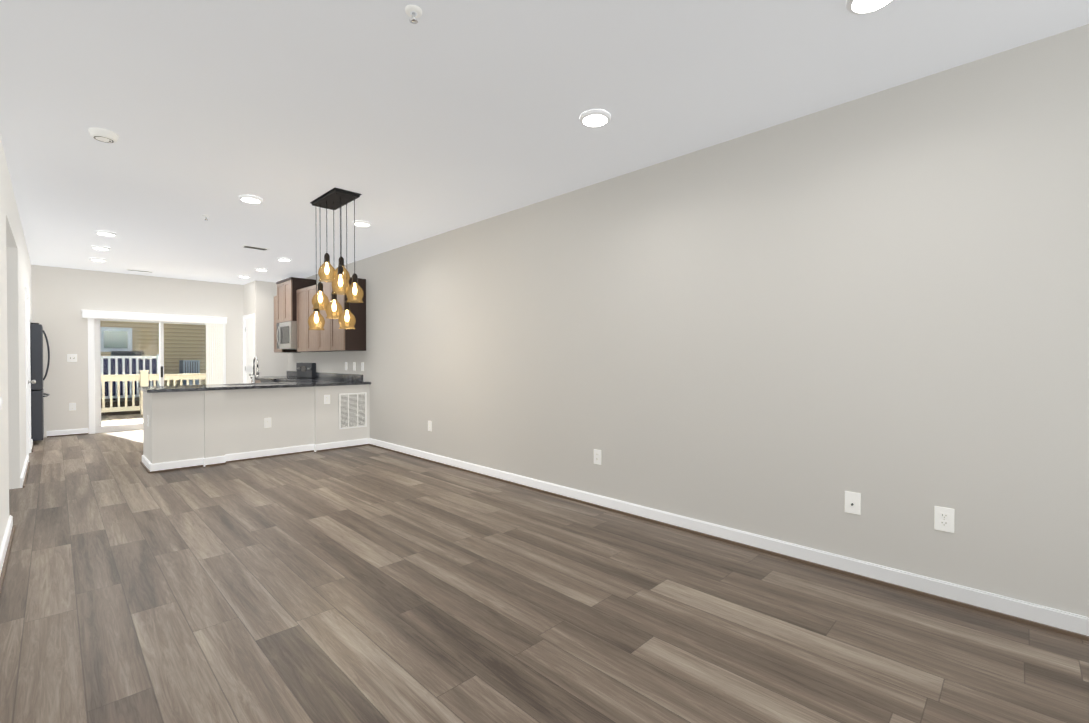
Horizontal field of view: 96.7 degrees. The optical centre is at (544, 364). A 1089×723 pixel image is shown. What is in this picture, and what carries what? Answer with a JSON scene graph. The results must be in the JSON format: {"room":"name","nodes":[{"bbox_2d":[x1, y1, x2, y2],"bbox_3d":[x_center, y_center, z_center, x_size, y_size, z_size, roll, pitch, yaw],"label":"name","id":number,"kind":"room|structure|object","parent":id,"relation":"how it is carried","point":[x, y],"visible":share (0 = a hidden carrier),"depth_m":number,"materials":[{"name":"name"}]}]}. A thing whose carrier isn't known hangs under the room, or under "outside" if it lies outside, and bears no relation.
{"room":"empty living room","nodes":[
{"label":"empty living room","id":0,"kind":"room"},
{"bbox_2d":[0,135,31,547],"bbox_3d":[-3.600,-0.152,3.132,12.700,2.740,0.120,1,1,45],"label":"wall","id":1,"kind":"structure","parent":0,"point":[15,271],"depth_m":3.66,"materials":[{"name":"paint"}]},
{"bbox_2d":[0,439,33,593],"bbox_3d":[-3.212,1.172,2.869,11.760,0.098,0.028,1,1,45],"label":"baseboard","id":2,"kind":"structure","parent":1,"relation":"attached to","point":[5,548],"depth_m":3.25,"materials":[{"name":"white wood"}]},
{"bbox_2d":[25,287,35,460],"bbox_3d":[-6.579,0.131,6.130,0.980,2.115,0.178,1,1,45],"label":"door frame","id":3,"kind":"structure","parent":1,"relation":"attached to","point":[28,366],"depth_m":6.38,"materials":[{"name":"white wood"}]},
{"bbox_2d":[30,265,243,437],"bbox_3d":[-7.231,-0.207,8.577,0.120,2.740,4.430,1,1,45],"label":"wall","id":4,"kind":"structure","parent":0,"point":[62,297],"depth_m":8.07,"materials":[{"name":"paint"}]},
{"bbox_2d":[47,428,87,436],"bbox_3d":[-6.988,1.113,8.729,0.028,0.098,2.768,1,1,45],"label":"baseboard","id":5,"kind":"structure","parent":4,"relation":"attached to","point":[69,432],"depth_m":7.91,"materials":[{"name":"white wood"}]},
{"bbox_2d":[67,354,76,361],"bbox_3d":[-7.755,-0.100,7.950,0.016,0.124,0.115,1,1,45],"label":"light switch","id":6,"kind":"object","parent":4,"relation":"attached to","point":[71,357],"visible":1,"depth_m":7.95,"materials":[{"name":"white plastic"}]},
{"bbox_2d":[69,403,75,410],"bbox_3d":[-7.757,0.700,7.961,0.008,0.124,0.080,1,1,45],"label":"electrical outlet","id":7,"kind":"object","parent":4,"relation":"attached to","point":[72,406],"visible":1,"depth_m":7.96,"materials":[{"name":"white plastic"}]},
{"bbox_2d":[88,318,225,433],"bbox_3d":[-6.972,0.129,8.824,0.128,2.063,1.956,1,1,45],"label":"door","id":8,"kind":"structure","parent":4,"relation":"in","point":[94,369],"depth_m":8.25,"materials":[{"name":"glass"}]},
{"bbox_2d":[81,310,226,323],"bbox_3d":[-6.908,-0.837,8.702,0.115,0.128,2.050,1,1,45],"label":"valance","id":9,"kind":"object","parent":8,"relation":"attached to","point":[97,314],"visible":0.98,"depth_m":8.58,"materials":[{"name":"white"}]},
{"bbox_2d":[206,323,222,384],"bbox_3d":[-6.338,0.164,9.294,0.087,1.885,0.275,1,1,45],"label":"vertical blinds","id":10,"kind":"object","parent":4,"relation":"attached to","point":[214,347],"visible":0.54,"depth_m":9.28,"materials":[{"name":"white plastic"}]},
{"bbox_2d":[244,280,287,376],"bbox_3d":[-5.548,-0.217,9.633,0.788,2.740,0.558,1,1,45],"label":"wall","id":11,"kind":"structure","parent":0,"point":[259,299],"depth_m":9.30,"materials":[{"name":"white paint"}]},
{"bbox_2d":[243,313,254,382],"bbox_3d":[-5.740,0.097,9.464,0.770,2.115,0.178,1,1,45],"label":"door frame","id":12,"kind":"structure","parent":11,"relation":"attached to","point":[248,338],"depth_m":9.52,"materials":[{"name":"white wood"}]},
{"bbox_2d":[324,395,329,403],"bbox_3d":[-2.983,0.483,6.646,0.008,0.124,0.080,1,1,45],"label":"outlet","id":13,"kind":"object","parent":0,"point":[326,399],"visible":1,"depth_m":6.64,"materials":[{"name":"white plastic"}]},
{"bbox_2d":[339,392,366,428],"bbox_3d":[-2.728,0.660,6.902,0.013,0.500,0.400,1,1,45],"label":"air vent grille","id":14,"kind":"object","parent":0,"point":[352,410],"visible":1,"depth_m":6.90,"materials":[{"name":"grey metal"}]},
{"bbox_2d":[0,429,1088,722],"bbox_3d":[-2.855,1.241,3.900,12.940,0.060,5.200,1,1,45],"label":"floor","id":15,"kind":"structure","parent":0,"point":[366,583],"depth_m":2.34,"materials":[{"name":"brown wood"}]},
{"bbox_2d":[30,323,49,440],"bbox_3d":[-7.979,0.289,7.077,0.890,1.778,1.056,1,1,45],"label":"fridge","id":16,"kind":"object","parent":15,"relation":"on","point":[38,394],"visible":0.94,"depth_m":7.05,"materials":[{"name":"black metal"}]},
{"bbox_2d":[150,392,201,463],"bbox_3d":[-4.423,0.749,5.875,0.590,0.884,0.435,1,1,45],"label":"base cabinet","id":17,"kind":"object","parent":15,"relation":"on","point":[186,422],"depth_m":5.47,"materials":[{"name":"paint"}]},
{"bbox_2d":[138,380,369,391],"bbox_3d":[-3.707,0.282,6.433,0.835,0.035,2.533,1,1,45],"label":"countertop","id":18,"kind":"structure","parent":17,"relation":"on","point":[305,384],"depth_m":6.08,"materials":[{"name":"black stone"}]},
{"bbox_2d":[252,356,259,382],"bbox_3d":[-3.904,0.079,6.586,0.217,0.366,0.106,1,1,45],"label":"faucet","id":19,"kind":"object","parent":18,"relation":"on","point":[254,377],"visible":1,"depth_m":6.61,"materials":[{"name":"silver metal"}]},
{"bbox_2d":[140,438,368,472],"bbox_3d":[-3.704,1.136,6.431,0.795,0.098,2.490,1,1,45],"label":"baseboard","id":20,"kind":"structure","parent":17,"relation":"attached to","point":[147,465],"depth_m":5.98,"materials":[{"name":"white wood"}]},
{"bbox_2d":[198,392,225,457],"bbox_3d":[-3.958,0.749,5.784,0.195,0.885,0.200,1,1,45],"label":"base cabinet","id":21,"kind":"object","parent":15,"relation":"on","point":[211,405],"depth_m":5.70,"materials":[{"name":"paint"}]},
{"bbox_2d":[226,388,249,453],"bbox_3d":[-4.117,0.745,6.185,0.590,0.884,0.435,1,1,45],"label":"base cabinet","id":22,"kind":"object","parent":15,"relation":"on","point":[238,399],"depth_m":5.94,"materials":[{"name":"paint"}]},
{"bbox_2d":[250,388,285,451],"bbox_3d":[-3.812,0.742,6.495,0.590,0.884,0.435,1,1,45],"label":"base cabinet","id":23,"kind":"object","parent":15,"relation":"on","point":[264,402],"depth_m":6.18,"materials":[{"name":"paint"}]},
{"bbox_2d":[264,418,270,427],"bbox_3d":[-3.527,0.748,6.175,0.008,0.124,0.080,1,1,45],"label":"outlet","id":24,"kind":"object","parent":23,"relation":"attached to","point":[267,422],"visible":1,"depth_m":6.17,"materials":[{"name":"white plastic"}]},
{"bbox_2d":[260,363,315,382],"bbox_3d":[-4.534,0.572,8.499,0.760,1.185,0.738,1,1,45],"label":"range","id":25,"kind":"object","parent":15,"relation":"on","point":[305,370],"visible":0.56,"depth_m":8.54,"materials":[{"name":"black metal"}]},
{"bbox_2d":[250,371,345,382],"bbox_3d":[-4.327,0.655,8.360,2.744,1.020,0.668,1,1,45],"label":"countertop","id":26,"kind":"structure","parent":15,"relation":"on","point":[328,376],"depth_m":8.00,"materials":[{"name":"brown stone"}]},
{"bbox_2d":[286,388,321,446],"bbox_3d":[-3.506,0.739,6.804,0.590,0.884,0.434,1,1,45],"label":"base cabinet","id":27,"kind":"object","parent":15,"relation":"on","point":[303,405],"depth_m":6.49,"materials":[{"name":"paint"}]},
{"bbox_2d":[0,0,1088,284],"bbox_3d":[-2.855,-1.579,3.872,12.940,0.100,5.200,1,1,45],"label":"ceiling","id":28,"kind":"structure","parent":0,"point":[440,116],"depth_m":2.77,"materials":[{"name":"paint"}]},
{"bbox_2d":[89,258,106,261],"bbox_3d":[-6.639,-1.550,7.199,0.190,0.023,0.190,1,1,45],"label":"recessed light","id":29,"kind":"object","parent":28,"relation":"in","point":[98,259],"visible":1,"depth_m":7.16,"materials":[{"name":"white plastic"}]},
{"bbox_2d":[91,246,110,249],"bbox_3d":[-5.905,-1.543,6.447,0.190,0.023,0.190,1,1,45],"label":"recessed light","id":30,"kind":"object","parent":28,"relation":"in","point":[100,247],"visible":1,"depth_m":6.42,"materials":[{"name":"white plastic"}]},
{"bbox_2d":[88,128,118,142],"bbox_3d":[-2.900,-1.498,3.186,0.148,0.047,0.148,1,1,45],"label":"smoke detector","id":31,"kind":"object","parent":28,"relation":"attached to","point":[103,135],"visible":1,"depth_m":3.15,"materials":[{"name":"white plastic"}]},
{"bbox_2d":[95,230,116,235],"bbox_3d":[-5.158,-1.535,5.696,0.190,0.023,0.190,1,1,45],"label":"recessed light","id":32,"kind":"object","parent":28,"relation":"in","point":[105,233],"visible":1,"depth_m":5.65,"materials":[{"name":"white plastic"}]},
{"bbox_2d":[126,269,153,272],"bbox_3d":[-6.808,-1.568,8.153,0.120,0.008,0.360,1,1,45],"label":"ceiling vent","id":33,"kind":"object","parent":28,"relation":"in","point":[139,270],"visible":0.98,"depth_m":8.12,"materials":[{"name":"white"}]},
{"bbox_2d":[239,195,262,203],"bbox_3d":[-2.718,-1.523,4.481,0.190,0.023,0.190,1,1,45],"label":"recessed light","id":34,"kind":"object","parent":28,"relation":"in","point":[250,199],"visible":1,"depth_m":4.45,"materials":[{"name":"white"}]},
{"bbox_2d":[241,245,268,250],"bbox_3d":[-3.862,-1.551,6.468,0.160,0.008,0.300,1,1,45],"label":"ceiling vent","id":35,"kind":"object","parent":28,"relation":"in","point":[254,247],"visible":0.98,"depth_m":6.43,"materials":[{"name":"white metal"}]},
{"bbox_2d":[255,268,267,270],"bbox_3d":[-4.678,-1.558,8.004,0.190,0.023,0.190,1,1,45],"label":"recessed light","id":36,"kind":"object","parent":28,"relation":"in","point":[260,269],"visible":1,"depth_m":7.94,"materials":[{"name":"white plastic"}]},
{"bbox_2d":[277,257,290,260],"bbox_3d":[-3.860,-1.550,7.182,0.190,0.023,0.190,1,1,45],"label":"recessed light","id":37,"kind":"object","parent":28,"relation":"in","point":[283,259],"visible":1,"depth_m":7.13,"materials":[{"name":"white"}]},
{"bbox_2d":[308,188,363,329],"bbox_3d":[-1.949,-0.930,4.505,0.628,1.209,0.283,1,1,41],"label":"pendant chandelier","id":38,"kind":"object","parent":28,"relation":"hanging from","point":[333,199],"visible":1,"depth_m":4.44,"materials":[{"name":"black"}]},
{"bbox_2d":[352,220,370,226],"bbox_3d":[-1.995,-1.531,5.285,0.190,0.023,0.190,1,1,45],"label":"recessed light","id":39,"kind":"object","parent":28,"relation":"in","point":[360,223],"visible":0.94,"depth_m":5.24,"materials":[{"name":"white plastic"}]},
{"bbox_2d":[405,5,421,23],"bbox_3d":[-0.559,-1.488,2.070,0.072,0.045,0.072,1,1,45],"label":"sprinkler","id":40,"kind":"object","parent":28,"relation":"attached to","point":[409,9],"visible":0.94,"depth_m":2.06,"materials":[{"name":"white plastic"}]},
{"bbox_2d":[580,109,610,126],"bbox_3d":[0.311,-1.508,2.981,0.190,0.023,0.190,1,1,45],"label":"recessed light","id":41,"kind":"object","parent":28,"relation":"in","point":[595,118],"visible":1,"depth_m":2.95,"materials":[{"name":"white plastic"}]},
{"bbox_2d":[846,0,893,14],"bbox_3d":[1.343,-1.498,1.976,0.190,0.023,0.190,1,1,45],"label":"recessed light","id":42,"kind":"object","parent":28,"relation":"in","point":[859,7],"visible":0.94,"depth_m":2.01,"materials":[{"name":"white plastic"}]},
{"bbox_2d":[287,24,1088,616],"bbox_3d":[-1.071,-0.178,5.694,12.940,2.740,0.120,1,1,45],"label":"wall","id":43,"kind":"structure","parent":0,"point":[793,330],"depth_m":2.93,"materials":[{"name":"paint"}]},
{"bbox_2d":[274,281,281,324],"bbox_3d":[-4.524,-1.108,8.719,0.441,0.740,0.409,1,1,45],"label":"upper cabinet","id":44,"kind":"object","parent":43,"relation":"attached to","point":[277,299],"depth_m":8.69,"materials":[{"name":"brown wood"}]},
{"bbox_2d":[274,325,293,352],"bbox_3d":[-4.818,-0.744,9.068,0.458,1.055,0.329,1,1,45],"label":"upper cabinet","id":45,"kind":"object","parent":43,"relation":"attached to","point":[276,350],"depth_m":9.04,"materials":[{"name":"brown wood"}]},
{"bbox_2d":[282,277,315,321],"bbox_3d":[-4.297,-1.105,8.495,0.441,0.740,0.409,1,1,45],"label":"upper cabinet","id":46,"kind":"object","parent":43,"relation":"attached to","point":[293,299],"depth_m":8.32,"materials":[{"name":"brown wood"}]},
{"bbox_2d":[276,321,296,348],"bbox_3d":[-4.433,-0.501,8.591,0.756,0.468,0.471,1,1,45],"label":"microwave","id":47,"kind":"object","parent":46,"relation":"attached to","point":[287,335],"visible":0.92,"depth_m":8.31,"materials":[{"name":"silver metal"}]},
{"bbox_2d":[294,285,305,352],"bbox_3d":[-3.919,-0.735,8.181,0.540,1.055,0.329,1,1,45],"label":"upper cabinet","id":48,"kind":"object","parent":43,"relation":"attached to","point":[299,294],"depth_m":8.14,"materials":[{"name":"brown wood"}]},
{"bbox_2d":[306,285,313,351],"bbox_3d":[-3.600,-0.732,7.866,0.601,1.055,0.329,1,1,45],"label":"upper cabinet","id":49,"kind":"object","parent":43,"relation":"attached to","point":[309,288],"depth_m":7.86,"materials":[{"name":"brown wood"}]},
{"bbox_2d":[314,281,325,351],"bbox_3d":[-3.258,-0.728,7.529,0.602,1.055,0.329,1,1,45],"label":"upper cabinet","id":50,"kind":"object","parent":43,"relation":"attached to","point":[319,335],"depth_m":7.52,"materials":[{"name":"brown wood"}]},
{"bbox_2d":[326,277,365,351],"bbox_3d":[-2.938,-0.725,7.213,0.541,1.055,0.329,1,1,45],"label":"upper cabinet","id":51,"kind":"object","parent":43,"relation":"attached to","point":[337,339],"depth_m":7.08,"materials":[{"name":"brown wood"}]},
{"bbox_2d":[346,374,362,380],"bbox_3d":[-2.915,0.204,7.417,0.580,0.099,0.020,1,1,45],"label":"backsplash","id":52,"kind":"structure","parent":43,"relation":"attached to","point":[355,377],"depth_m":7.38,"materials":[{"name":"stone"}]},
{"bbox_2d":[428,421,431,430],"bbox_3d":[-1.409,0.760,5.945,0.080,0.124,0.008,1,1,45],"label":"electrical outlet","id":53,"kind":"object","parent":43,"relation":"attached to","point":[429,425],"visible":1,"depth_m":5.94,"materials":[{"name":"white plastic"}]},
{"bbox_2d":[594,449,600,464],"bbox_3d":[0.449,0.788,4.112,0.080,0.124,0.008,1,1,45],"label":"electrical outlet","id":54,"kind":"object","parent":43,"relation":"attached to","point":[597,456],"visible":1,"depth_m":4.11,"materials":[{"name":"white plastic"}]},
{"bbox_2d":[369,438,1088,640],"bbox_3d":[0.417,1.159,4.132,8.370,0.098,0.028,1,1,45],"label":"baseboard","id":55,"kind":"structure","parent":43,"relation":"attached to","point":[1048,618],"depth_m":2.91,"materials":[{"name":"white wood"}]},
{"bbox_2d":[845,491,860,514],"bbox_3d":[1.776,0.802,2.793,0.080,0.124,0.021,1,1,45],"label":"outlet","id":56,"kind":"object","parent":43,"relation":"attached to","point":[852,502],"visible":1,"depth_m":2.79,"materials":[{"name":"white plastic"}]},
{"bbox_2d":[934,506,953,532],"bbox_3d":[2.072,0.805,2.510,0.080,0.124,0.008,1,1,45],"label":"electrical outlet","id":57,"kind":"object","parent":43,"relation":"attached to","point":[943,518],"visible":1,"depth_m":2.51,"materials":[{"name":"white plastic"}]},
{"label":"outside","id":58,"kind":"structure","parent":0,"visible":0},
{"bbox_3d":[-13.520,1.788,16.021,18.300,0.200,32.000,1,1,45],"label":"ground","id":59,"kind":"structure","parent":58,"visible":0},
{"bbox_2d":[101,414,142,425],"bbox_3d":[-8.264,1.463,10.127,3.496,0.570,6.200,1,1,45],"label":"deck","id":60,"kind":"object","parent":59,"relation":"on","point":[126,419],"depth_m":10.28,"materials":[{"name":"beige wood"}]},
{"bbox_2d":[101,370,205,413],"bbox_3d":[-9.437,0.656,11.277,0.170,1.020,6.170,1,1,45],"label":"railing","id":61,"kind":"object","parent":60,"relation":"on","point":[144,379],"depth_m":11.21,"materials":[{"name":"beige wood"}]},
{"bbox_2d":[101,354,159,415],"bbox_3d":[-10.814,0.725,13.339,2.896,1.980,10.000,1,1,45],"label":"railing","id":62,"kind":"object","parent":59,"relation":"on","point":[133,364],"depth_m":11.91,"materials":[{"name":"beige wood"}]},
{"bbox_2d":[111,351,143,399],"bbox_3d":[-10.810,0.282,12.557,0.602,1.238,1.060,1,1,45],"label":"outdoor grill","id":63,"kind":"object","parent":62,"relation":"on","point":[129,353],"depth_m":12.43,"materials":[{"name":"black metal"}]},
{"bbox_2d":[179,360,199,384],"bbox_3d":[-10.067,0.390,13.736,0.605,0.998,0.380,1,1,45],"label":"ac unit","id":64,"kind":"object","parent":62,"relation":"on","point":[184,364],"depth_m":13.53,"materials":[{"name":"grey metal"}]},
{"bbox_2d":[100,321,212,385],"bbox_3d":[-11.941,-0.896,14.435,0.336,5.200,28.000,1,1,45],"label":"neighbouring house","id":65,"kind":"structure","parent":59,"relation":"on","point":[112,336],"depth_m":14.58,"materials":[{"name":"beige"}]}
]}

